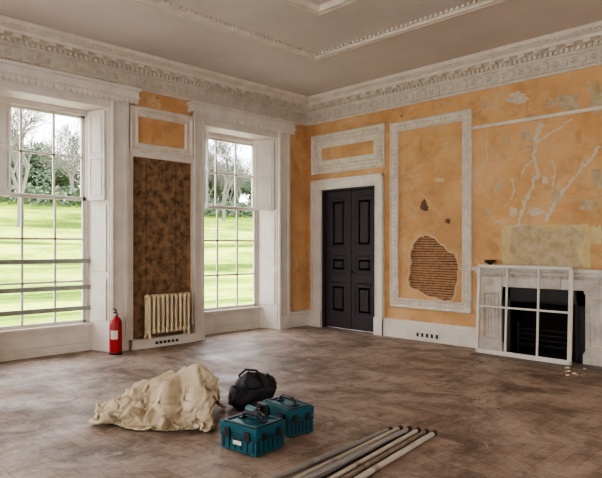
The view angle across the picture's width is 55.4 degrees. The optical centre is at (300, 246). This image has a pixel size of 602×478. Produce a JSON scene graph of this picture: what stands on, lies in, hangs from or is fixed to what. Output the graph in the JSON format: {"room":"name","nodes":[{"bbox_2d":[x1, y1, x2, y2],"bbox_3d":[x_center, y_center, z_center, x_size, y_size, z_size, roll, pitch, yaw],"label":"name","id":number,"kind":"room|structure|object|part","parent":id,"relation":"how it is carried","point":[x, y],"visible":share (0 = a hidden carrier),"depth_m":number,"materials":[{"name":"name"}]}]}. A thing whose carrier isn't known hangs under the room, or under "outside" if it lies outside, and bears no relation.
{"room":"historic interior","nodes":[
{"label":"historic interior","id":0,"kind":"room"},
{"bbox_2d":[8,78,307,331],"bbox_3d":[-4.214,-0.650,7.029,0.500,4.400,12.380,0,0,45],"label":"wall","id":1,"kind":"structure","parent":0,"point":[150,131],"depth_m":10.73,"materials":[{"name":"orange paint"}]},
{"bbox_2d":[0,76,128,361],"bbox_3d":[-3.488,-0.370,7.766,0.645,3.740,2.170,0,0,45],"label":"window","id":2,"kind":"structure","parent":1,"relation":"in","point":[105,223],"depth_m":8.17,"materials":[{"name":"white paint"}]},
{"bbox_2d":[0,95,10,195],"bbox_3d":[-3.857,-1.305,7.301,0.048,1.270,0.464,0,0,8],"label":"window shutter","id":3,"kind":"object","parent":2,"relation":"attached to","point":[5,103],"visible":1,"depth_m":7.42,"materials":[{"name":"white paint"}]},
{"bbox_2d":[87,111,105,200],"bbox_3d":[-2.934,-1.305,8.224,0.305,1.270,0.048,0,0,22],"label":"window shutter","id":4,"kind":"object","parent":2,"relation":"attached to","point":[96,121],"visible":1,"depth_m":8.21,"materials":[{"name":"white paint"}]},
{"bbox_2d":[0,58,141,103],"bbox_3d":[-3.207,-2.175,7.541,0.200,0.230,2.350,0,0,45],"label":"cornice","id":5,"kind":"structure","parent":1,"relation":"in","point":[18,71],"depth_m":7.55,"materials":[{"name":"white paint"}]},
{"bbox_2d":[133,157,189,339],"bbox_3d":[-2.167,0.025,8.828,1.040,2.730,0.090,0,0,-45],"label":"wall panel","id":6,"kind":"object","parent":1,"relation":"attached to","point":[161,189],"depth_m":8.79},
{"bbox_2d":[129,104,193,339],"bbox_3d":[-2.109,-0.360,8.749,0.045,3.440,1.130,0,0,45],"label":"panel","id":7,"kind":"object","parent":1,"relation":"attached to","point":[136,149],"depth_m":8.61,"materials":[{"name":"white paint"}]},
{"bbox_2d":[193,113,289,340],"bbox_3d":[-1.169,-0.370,10.085,0.645,3.740,2.110,0,0,45],"label":"window","id":8,"kind":"structure","parent":1,"relation":"in","point":[270,308],"depth_m":10.45,"materials":[{"name":"white paint"}]},
{"bbox_2d":[204,128,208,207],"bbox_3d":[-1.591,-1.305,9.567,0.048,1.270,0.396,0,0,0],"label":"window shutter","id":9,"kind":"object","parent":8,"relation":"attached to","point":[206,134],"visible":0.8,"depth_m":9.55,"materials":[{"name":"white paint"}]},
{"bbox_2d":[253,141,273,209],"bbox_3d":[-0.682,-1.305,10.476,0.375,1.270,0.048,0,0,3],"label":"window shutter","id":10,"kind":"object","parent":8,"relation":"attached to","point":[263,151],"visible":1,"depth_m":10.46,"materials":[{"name":"white paint"}]},
{"bbox_2d":[187,100,297,134],"bbox_3d":[-0.937,-2.175,9.811,0.200,0.230,2.270,0,0,45],"label":"cornice","id":11,"kind":"structure","parent":1,"relation":"in","point":[200,109],"depth_m":9.62,"materials":[{"name":"white paint"}]},
{"bbox_2d":[290,309,307,327],"bbox_3d":[-0.042,1.350,10.819,0.040,0.300,0.520,0,0,45],"label":"baseboard","id":12,"kind":"structure","parent":1,"relation":"attached to","point":[298,318],"depth_m":10.80,"materials":[{"name":"white paint"}]},
{"bbox_2d":[0,325,601,477],"bbox_3d":[-0.308,1.560,3.228,11.400,0.120,12.530,0,0,45],"label":"floor","id":13,"kind":"structure","parent":0,"point":[491,417],"depth_m":5.26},
{"bbox_2d":[109,308,121,354],"bbox_3d":[-2.598,1.174,8.028,0.190,0.652,0.178,0,0,45],"label":"fire extinguisher","id":14,"kind":"object","parent":13,"relation":"on","point":[115,325],"visible":1,"depth_m":7.96,"materials":[{"name":"red metal"}]},
{"bbox_2d":[84,363,227,431],"bbox_3d":[-1.238,1.269,4.985,1.132,0.449,0.758,0,0,2],"label":"sheet","id":15,"kind":"object","parent":13,"relation":"on","point":[185,398],"visible":1,"depth_m":4.83,"materials":[{"name":"fabric"}]},
{"bbox_2d":[129,332,196,349],"bbox_3d":[-2.079,1.430,8.726,0.120,0.140,1.120,0,0,45],"label":"plinth","id":16,"kind":"object","parent":13,"relation":"on","point":[136,344],"depth_m":8.64,"materials":[{"name":"white paint"}]},
{"bbox_2d":[144,292,193,338],"bbox_3d":[-1.997,1.034,8.765,0.181,0.659,0.852,0,0,45],"label":"radiator","id":17,"kind":"object","parent":16,"relation":"on","point":[164,313],"visible":1,"depth_m":8.68,"materials":[{"name":"metal"}]},
{"bbox_2d":[220,410,284,456],"bbox_3d":[-0.364,1.365,4.283,0.388,0.269,0.337,0,0,39],"label":"tool case","id":18,"kind":"object","parent":13,"relation":"on","point":[252,433],"visible":1,"depth_m":4.19,"materials":[{"name":"teal plastic"}]},
{"bbox_2d":[245,402,268,415],"bbox_3d":[-0.305,1.253,4.391,0.160,0.060,0.250,0,0,-36],"label":"cordless drill","id":19,"kind":"object","parent":18,"relation":"on","point":[261,407],"visible":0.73,"depth_m":4.43,"materials":[{"name":"teal plastic"}]},
{"bbox_2d":[228,368,276,408],"bbox_3d":[-0.454,1.322,5.371,0.463,0.351,0.344,0,0,-11],"label":"black holdall","id":20,"kind":"object","parent":13,"relation":"on","point":[250,388],"visible":0.88,"depth_m":5.26,"materials":[{"name":"fabric"}]},
{"bbox_2d":[262,394,313,437],"bbox_3d":[-0.113,1.358,4.695,0.267,0.284,0.404,0,0,-37],"label":"tool case","id":21,"kind":"object","parent":13,"relation":"on","point":[298,416],"visible":0.79,"depth_m":4.57,"materials":[{"name":"teal plastic"}]},
{"bbox_2d":[268,426,392,477],"bbox_3d":[-0.052,1.479,3.797,0.042,0.042,2.323,0,0,42],"label":"metal pole","id":22,"kind":"object","parent":13,"relation":"on","point":[316,460],"visible":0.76,"depth_m":4.04,"materials":[{"name":"grey metal"}]},
{"bbox_2d":[293,425,402,477],"bbox_3d":[0.082,1.478,3.781,0.044,0.044,2.323,0,0,39],"label":"metal pole","id":23,"kind":"object","parent":13,"relation":"on","point":[332,460],"visible":0.73,"depth_m":4.07,"materials":[{"name":"grey metal"}]},
{"bbox_2d":[303,426,410,477],"bbox_3d":[0.247,1.443,3.820,0.040,0.040,1.910,0,0,40],"label":"metal pole","id":24,"kind":"object","parent":13,"relation":"on","point":[317,473],"visible":1,"depth_m":3.98,"materials":[{"name":"grey metal"}]},
{"bbox_2d":[316,425,411,477],"bbox_3d":[0.171,1.479,3.768,0.042,0.042,2.323,0,0,38],"label":"metal pole","id":25,"kind":"object","parent":13,"relation":"on","point":[350,461],"visible":0.33,"depth_m":3.92,"materials":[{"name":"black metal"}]},
{"bbox_2d":[328,427,420,477],"bbox_3d":[0.242,1.478,3.712,0.044,0.044,2.323,0,0,38],"label":"metal pole","id":26,"kind":"object","parent":13,"relation":"on","point":[417,430],"visible":0.93,"depth_m":4.05,"materials":[{"name":"beige metal"}]},
{"bbox_2d":[341,428,428,477],"bbox_3d":[0.301,1.479,3.687,0.042,0.042,2.323,0,0,38],"label":"metal pole","id":27,"kind":"object","parent":13,"relation":"on","point":[391,451],"visible":0.98,"depth_m":4.04,"materials":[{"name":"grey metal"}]},
{"bbox_2d":[354,430,436,477],"bbox_3d":[0.354,1.477,3.638,0.046,0.046,2.323,0,0,38],"label":"metal pole","id":28,"kind":"object","parent":13,"relation":"on","point":[383,463],"visible":1,"depth_m":4.02,"materials":[{"name":"beige metal"}]},
{"bbox_2d":[470,352,601,372],"bbox_3d":[3.083,1.494,7.538,1.700,0.012,0.360,0,0,45],"label":"hearth slab","id":29,"kind":"object","parent":13,"relation":"on","point":[591,368],"visible":0.68,"depth_m":7.26,"materials":[{"name":"stone"}]},
{"bbox_2d":[475,264,573,365],"bbox_3d":[2.957,0.868,7.672,0.105,1.240,1.310,0,0,-44],"label":"window","id":30,"kind":"structure","parent":29,"relation":"on","point":[568,361],"depth_m":7.53,"materials":[{"name":"white paint"}]},
{"bbox_2d":[471,266,601,366],"bbox_3d":[3.398,0.943,7.852,1.960,1.315,0.690,0,0,45],"label":"fireplace","id":31,"kind":"object","parent":13,"relation":"on","point":[522,283],"visible":0.88,"depth_m":7.94,"materials":[{"name":"stone"}]},
{"bbox_2d":[484,260,495,264],"bbox_3d":[2.729,0.235,8.274,0.170,0.100,0.170,0,0,45],"label":"ceramic bowl","id":32,"kind":"object","parent":31,"relation":"on","point":[489,262],"visible":0.61,"depth_m":8.22,"materials":[{"name":"black ceramic"}]},
{"bbox_2d":[561,367,585,375],"bbox_3d":[3.263,1.489,6.849,0.253,0.026,0.520,0,0,32],"label":"rubble","id":33,"kind":"object","parent":13,"relation":"on","point":[565,367],"visible":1,"depth_m":6.85,"materials":[{"name":"beige stone"}]},
{"bbox_2d":[0,0,601,96],"bbox_3d":[-0.343,-2.825,3.193,11.400,0.150,12.430,0,0,45],"label":"ceiling","id":34,"kind":"structure","parent":0,"point":[128,24],"depth_m":7.28,"materials":[{"name":"white paint"}]},
{"bbox_2d":[131,0,506,60],"bbox_3d":[-0.219,-2.728,2.963,7.100,0.045,8.280,0,0,45],"label":"ceiling panel","id":35,"kind":"object","parent":34,"relation":"attached to","point":[307,5],"visible":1,"depth_m":6.93,"materials":[{"name":"paint"}]},
{"bbox_2d":[410,239,454,299],"bbox_3d":[4.055,-0.650,7.379,11.100,4.400,0.300,0,0,45],"label":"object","id":36,"kind":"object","parent":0,"point":[419,239],"depth_m":9.14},
{"bbox_2d":[308,310,309,325],"bbox_3d":[0.159,1.350,10.957,0.130,0.300,0.040,0,0,45],"label":"baseboard","id":37,"kind":"structure","parent":36,"relation":"attached to","point":[308,310],"depth_m":10.94,"materials":[{"name":"white paint"}]},
{"bbox_2d":[310,173,383,335],"bbox_3d":[0.795,0.125,10.299,1.680,2.750,0.070,0,0,45],"label":"door frame","id":38,"kind":"structure","parent":36,"relation":"attached to","point":[317,186],"depth_m":10.34,"materials":[{"name":"white paint"}]},
{"bbox_2d":[318,134,376,165],"bbox_3d":[0.818,-1.730,10.322,1.400,0.420,0.006,0,0,45],"label":"trim","id":39,"kind":"structure","parent":36,"relation":"attached to","point":[369,137],"depth_m":10.28,"materials":[{"name":"white paint"}]},
{"bbox_2d":[311,123,384,175],"bbox_3d":[0.804,-1.730,10.308,1.720,0.740,0.045,0,0,45],"label":"panel","id":40,"kind":"object","parent":36,"relation":"attached to","point":[378,129],"visible":1,"depth_m":10.23,"materials":[{"name":"white paint"}]},
{"bbox_2d":[322,186,374,331],"bbox_3d":[0.912,0.220,10.373,1.260,2.560,0.200,0,0,45],"label":"door","id":41,"kind":"structure","parent":36,"relation":"in","point":[348,214],"depth_m":10.40,"materials":[{"name":"paint"}]},
{"bbox_2d":[415,331,439,339],"bbox_3d":[2.000,1.405,9.079,0.441,0.090,0.012,0,0,45],"label":"air vent","id":42,"kind":"object","parent":36,"relation":"attached to","point":[417,334],"visible":1,"depth_m":9.07,"materials":[{"name":"white metal"}]},
{"bbox_2d":[383,318,475,347],"bbox_3d":[2.008,1.350,9.107,1.720,0.300,0.040,0,0,45],"label":"baseboard","id":43,"kind":"structure","parent":36,"relation":"attached to","point":[464,336],"depth_m":9.02,"materials":[{"name":"white paint"}]},
{"bbox_2d":[390,108,471,313],"bbox_3d":[2.026,-0.535,9.090,1.490,3.070,0.039,0,0,45],"label":"trim","id":44,"kind":"structure","parent":36,"relation":"attached to","point":[465,116],"depth_m":8.99,"materials":[{"name":"white paint"}]},
{"bbox_3d":[2.024,-0.535,9.088,1.490,3.070,0.045,0,0,45],"label":"wall panel","id":45,"kind":"part","parent":44,"relation":"part of","materials":[{"name":"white paint"}]},
{"bbox_2d":[406,233,460,300],"bbox_3d":[2.086,0.337,9.077,0.994,1.108,0.033,0,0,45],"label":"plaster hole edge","id":46,"kind":"object","parent":36,"relation":"attached to","point":[416,240],"visible":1,"depth_m":9.16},
{"bbox_2d":[410,236,457,300],"bbox_3d":[2.104,0.325,9.101,1.240,1.350,0.017,0,0,45],"label":"laths","id":47,"kind":"object","parent":36,"relation":"attached to","point":[433,248],"visible":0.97,"depth_m":9.09,"materials":[{"name":"brown wood"}]},
{"bbox_2d":[420,80,601,268],"bbox_3d":[2.893,-0.950,8.243,2.768,2.504,0.009,0,0,45],"label":"plaster patches","id":48,"kind":"object","parent":36,"relation":"attached to","point":[530,245],"depth_m":7.76},
{"bbox_2d":[308,65,601,338],"bbox_3d":[3.921,-0.650,7.244,11.100,4.400,0.030,0,0,45],"label":"wall","id":49,"kind":"structure","parent":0,"point":[426,154],"depth_m":8.49,"materials":[{"name":"orange paint"}]},
{"bbox_2d":[0,15,601,125],"bbox_3d":[-0.290,-2.535,3.034,10.700,0.430,11.880,0,0,45],"label":"crown molding","id":50,"kind":"structure","parent":49,"relation":"attached to","point":[580,47],"depth_m":8.37,"materials":[{"name":"paint"}]},
{"bbox_2d":[472,106,601,129],"bbox_3d":[5.126,-1.777,6.003,7.240,0.045,0.022,0,0,45],"label":"rail","id":51,"kind":"object","parent":49,"relation":"attached to","point":[597,107],"depth_m":7.85,"materials":[{"name":"white paint"}]},
{"label":"outside","id":52,"kind":"structure","parent":0,"visible":0},
{"bbox_2d":[0,200,252,326],"bbox_3d":[-27.011,-1.525,69.438,120.000,7.211,160.000,0,0,45],"label":"lawn","id":53,"kind":"structure","parent":52,"point":[38,220],"depth_m":32.37,"materials":[{"name":"green plant"}]},
{"bbox_2d":[11,140,33,177],"bbox_3d":[-29.817,-7.686,56.377,5.499,7.267,5.179,0,0,30],"label":"leafy tree","id":54,"kind":"object","parent":53,"relation":"on","point":[24,147],"visible":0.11,"depth_m":56.78,"materials":[{"name":"green plant"}]},
{"bbox_2d":[11,154,45,189],"bbox_3d":[-28.236,-6.963,58.513,4.409,5.827,4.153,0,0,-17],"label":"leafy tree","id":55,"kind":"object","parent":53,"relation":"on","point":[33,165],"visible":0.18,"depth_m":58.17,"materials":[{"name":"green plant"}]},
{"bbox_2d":[11,108,61,226],"bbox_3d":[-18.938,-6.118,37.764,6.014,9.774,8.488,0,0,-40],"label":"bare tree","id":56,"kind":"object","parent":53,"relation":"on","point":[15,139],"visible":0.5,"depth_m":37.74,"materials":[{"name":"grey plant"}]},
{"bbox_2d":[16,138,67,188],"bbox_3d":[-26.630,-7.540,58.899,4.996,7.010,5.304,0,0,35],"label":"leafy tree","id":57,"kind":"object","parent":53,"relation":"on","point":[45,177],"visible":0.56,"depth_m":58.15,"materials":[{"name":"green plant"}]},
{"bbox_2d":[26,141,70,186],"bbox_3d":[-28.941,-8.072,66.085,4.928,8.020,5.845,0,0,-2],"label":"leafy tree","id":58,"kind":"object","parent":53,"relation":"on","point":[36,141],"visible":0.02,"depth_m":64.82,"materials":[{"name":"green plant"}]},
{"bbox_2d":[38,128,79,183],"bbox_3d":[-15.962,-5.832,43.607,9.009,8.859,7.363,0,0,32],"label":"bare tree","id":59,"kind":"object","parent":53,"relation":"on","point":[73,150],"visible":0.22,"depth_m":42.97,"materials":[{"name":"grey plant"}]},
{"bbox_2d":[46,169,75,187],"bbox_3d":[-25.799,-6.406,61.404,3.506,4.810,2.956,0,0,33],"label":"leafy tree","id":60,"kind":"object","parent":53,"relation":"on","point":[64,182],"visible":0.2,"depth_m":60.52,"materials":[{"name":"green plant"}]},
{"bbox_2d":[43,118,79,188],"bbox_3d":[-22.783,-8.758,57.859,8.241,9.489,5.839,0,0,14],"label":"bare tree","id":61,"kind":"object","parent":53,"relation":"on","point":[72,166],"visible":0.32,"depth_m":57.19,"materials":[{"name":"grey plant"}]},
{"bbox_2d":[60,164,79,190],"bbox_3d":[-26.477,-7.566,66.816,4.360,7.094,5.171,0,0,27],"label":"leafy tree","id":62,"kind":"object","parent":53,"relation":"on","point":[69,164],"visible":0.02,"depth_m":66.36,"materials":[{"name":"green plant"}]},
{"bbox_2d":[63,160,79,187],"bbox_3d":[-23.089,-6.838,60.962,5.198,5.736,4.183,0,0,-7],"label":"bare tree","id":63,"kind":"object","parent":53,"relation":"on","point":[76,175],"visible":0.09,"depth_m":60.59,"materials":[{"name":"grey plant"}]},
{"bbox_2d":[0,182,252,217],"bbox_3d":[-13.783,-4.337,57.632,2.027,2.486,78.358,0,0,45],"label":"clipped hedge","id":64,"kind":"object","parent":53,"relation":"on","point":[59,190],"visible":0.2,"depth_m":50.21,"materials":[{"name":"green plant"}]},
{"bbox_2d":[209,158,218,201],"bbox_3d":[-12.997,-7.836,70.496,5.502,7.549,4.639,0,0,-25],"label":"leafy tree","id":65,"kind":"object","parent":53,"relation":"on","point":[212,196],"visible":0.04,"depth_m":71.19,"materials":[{"name":"green plant"}]},
{"bbox_2d":[209,178,220,199],"bbox_3d":[-12.611,-7.344,75.281,4.593,6.301,3.872,0,0,10],"label":"leafy tree","id":66,"kind":"object","parent":53,"relation":"on","point":[210,182],"visible":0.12,"depth_m":74.60,"materials":[{"name":"green plant"}]},
{"bbox_2d":[209,160,223,196],"bbox_3d":[-11.091,-7.727,69.249,4.557,7.406,6.432,0,0,-5],"label":"bare tree","id":67,"kind":"object","parent":53,"relation":"on","point":[211,177],"visible":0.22,"depth_m":69.52,"materials":[{"name":"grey plant"}]},
{"bbox_2d":[210,161,227,200],"bbox_3d":[-12.486,-7.967,77.012,4.580,7.452,5.432,0,0,18],"label":"leafy tree","id":68,"kind":"object","parent":53,"relation":"on","point":[219,161],"visible":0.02,"depth_m":76.52,"materials":[{"name":"green plant"}]},
{"bbox_2d":[209,140,230,175],"bbox_3d":[-10.759,-8.515,65.527,8.028,9.244,5.688,0,0,42],"label":"bare tree","id":69,"kind":"object","parent":53,"relation":"on","point":[210,166],"visible":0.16,"depth_m":64.31,"materials":[{"name":"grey plant"}]},
{"bbox_2d":[209,167,249,203],"bbox_3d":[-9.305,-7.435,73.734,5.936,6.550,4.777,0,0,13],"label":"bare tree","id":70,"kind":"object","parent":53,"relation":"on","point":[244,167],"visible":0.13,"depth_m":73.56,"materials":[{"name":"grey plant"}]},
{"bbox_2d":[209,141,250,220],"bbox_3d":[-7.579,-7.162,58.817,6.649,9.116,8.261,0,0,-24],"label":"bare tree","id":71,"kind":"object","parent":53,"relation":"on","point":[222,148],"visible":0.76,"depth_m":57.85,"materials":[{"name":"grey plant"}]},
{"bbox_2d":[217,175,243,204],"bbox_3d":[-9.950,-7.519,79.248,3.987,6.489,4.729,0,0,29],"label":"leafy tree","id":72,"kind":"object","parent":53,"relation":"on","point":[218,175],"visible":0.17,"depth_m":78.40,"materials":[{"name":"green plant"}]},
{"bbox_2d":[221,166,249,200],"bbox_3d":[-7.891,-7.218,69.410,3.961,6.436,5.590,0,0,-36],"label":"bare tree","id":73,"kind":"object","parent":53,"relation":"on","point":[238,180],"visible":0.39,"depth_m":69.27,"materials":[{"name":"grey plant"}]},
{"bbox_2d":[225,164,250,202],"bbox_3d":[-9.200,-8.100,80.809,5.770,7.626,5.435,0,0,1],"label":"leafy tree","id":74,"kind":"object","parent":53,"relation":"on","point":[247,188],"visible":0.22,"depth_m":79.51,"materials":[{"name":"green plant"}]},
{"bbox_2d":[242,175,250,200],"bbox_3d":[-7.181,-7.789,81.811,4.356,7.080,6.148,0,0,41],"label":"bare tree","id":75,"kind":"object","parent":53,"relation":"on","point":[246,197],"visible":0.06,"depth_m":81.52,"materials":[{"name":"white plant"}]}
]}

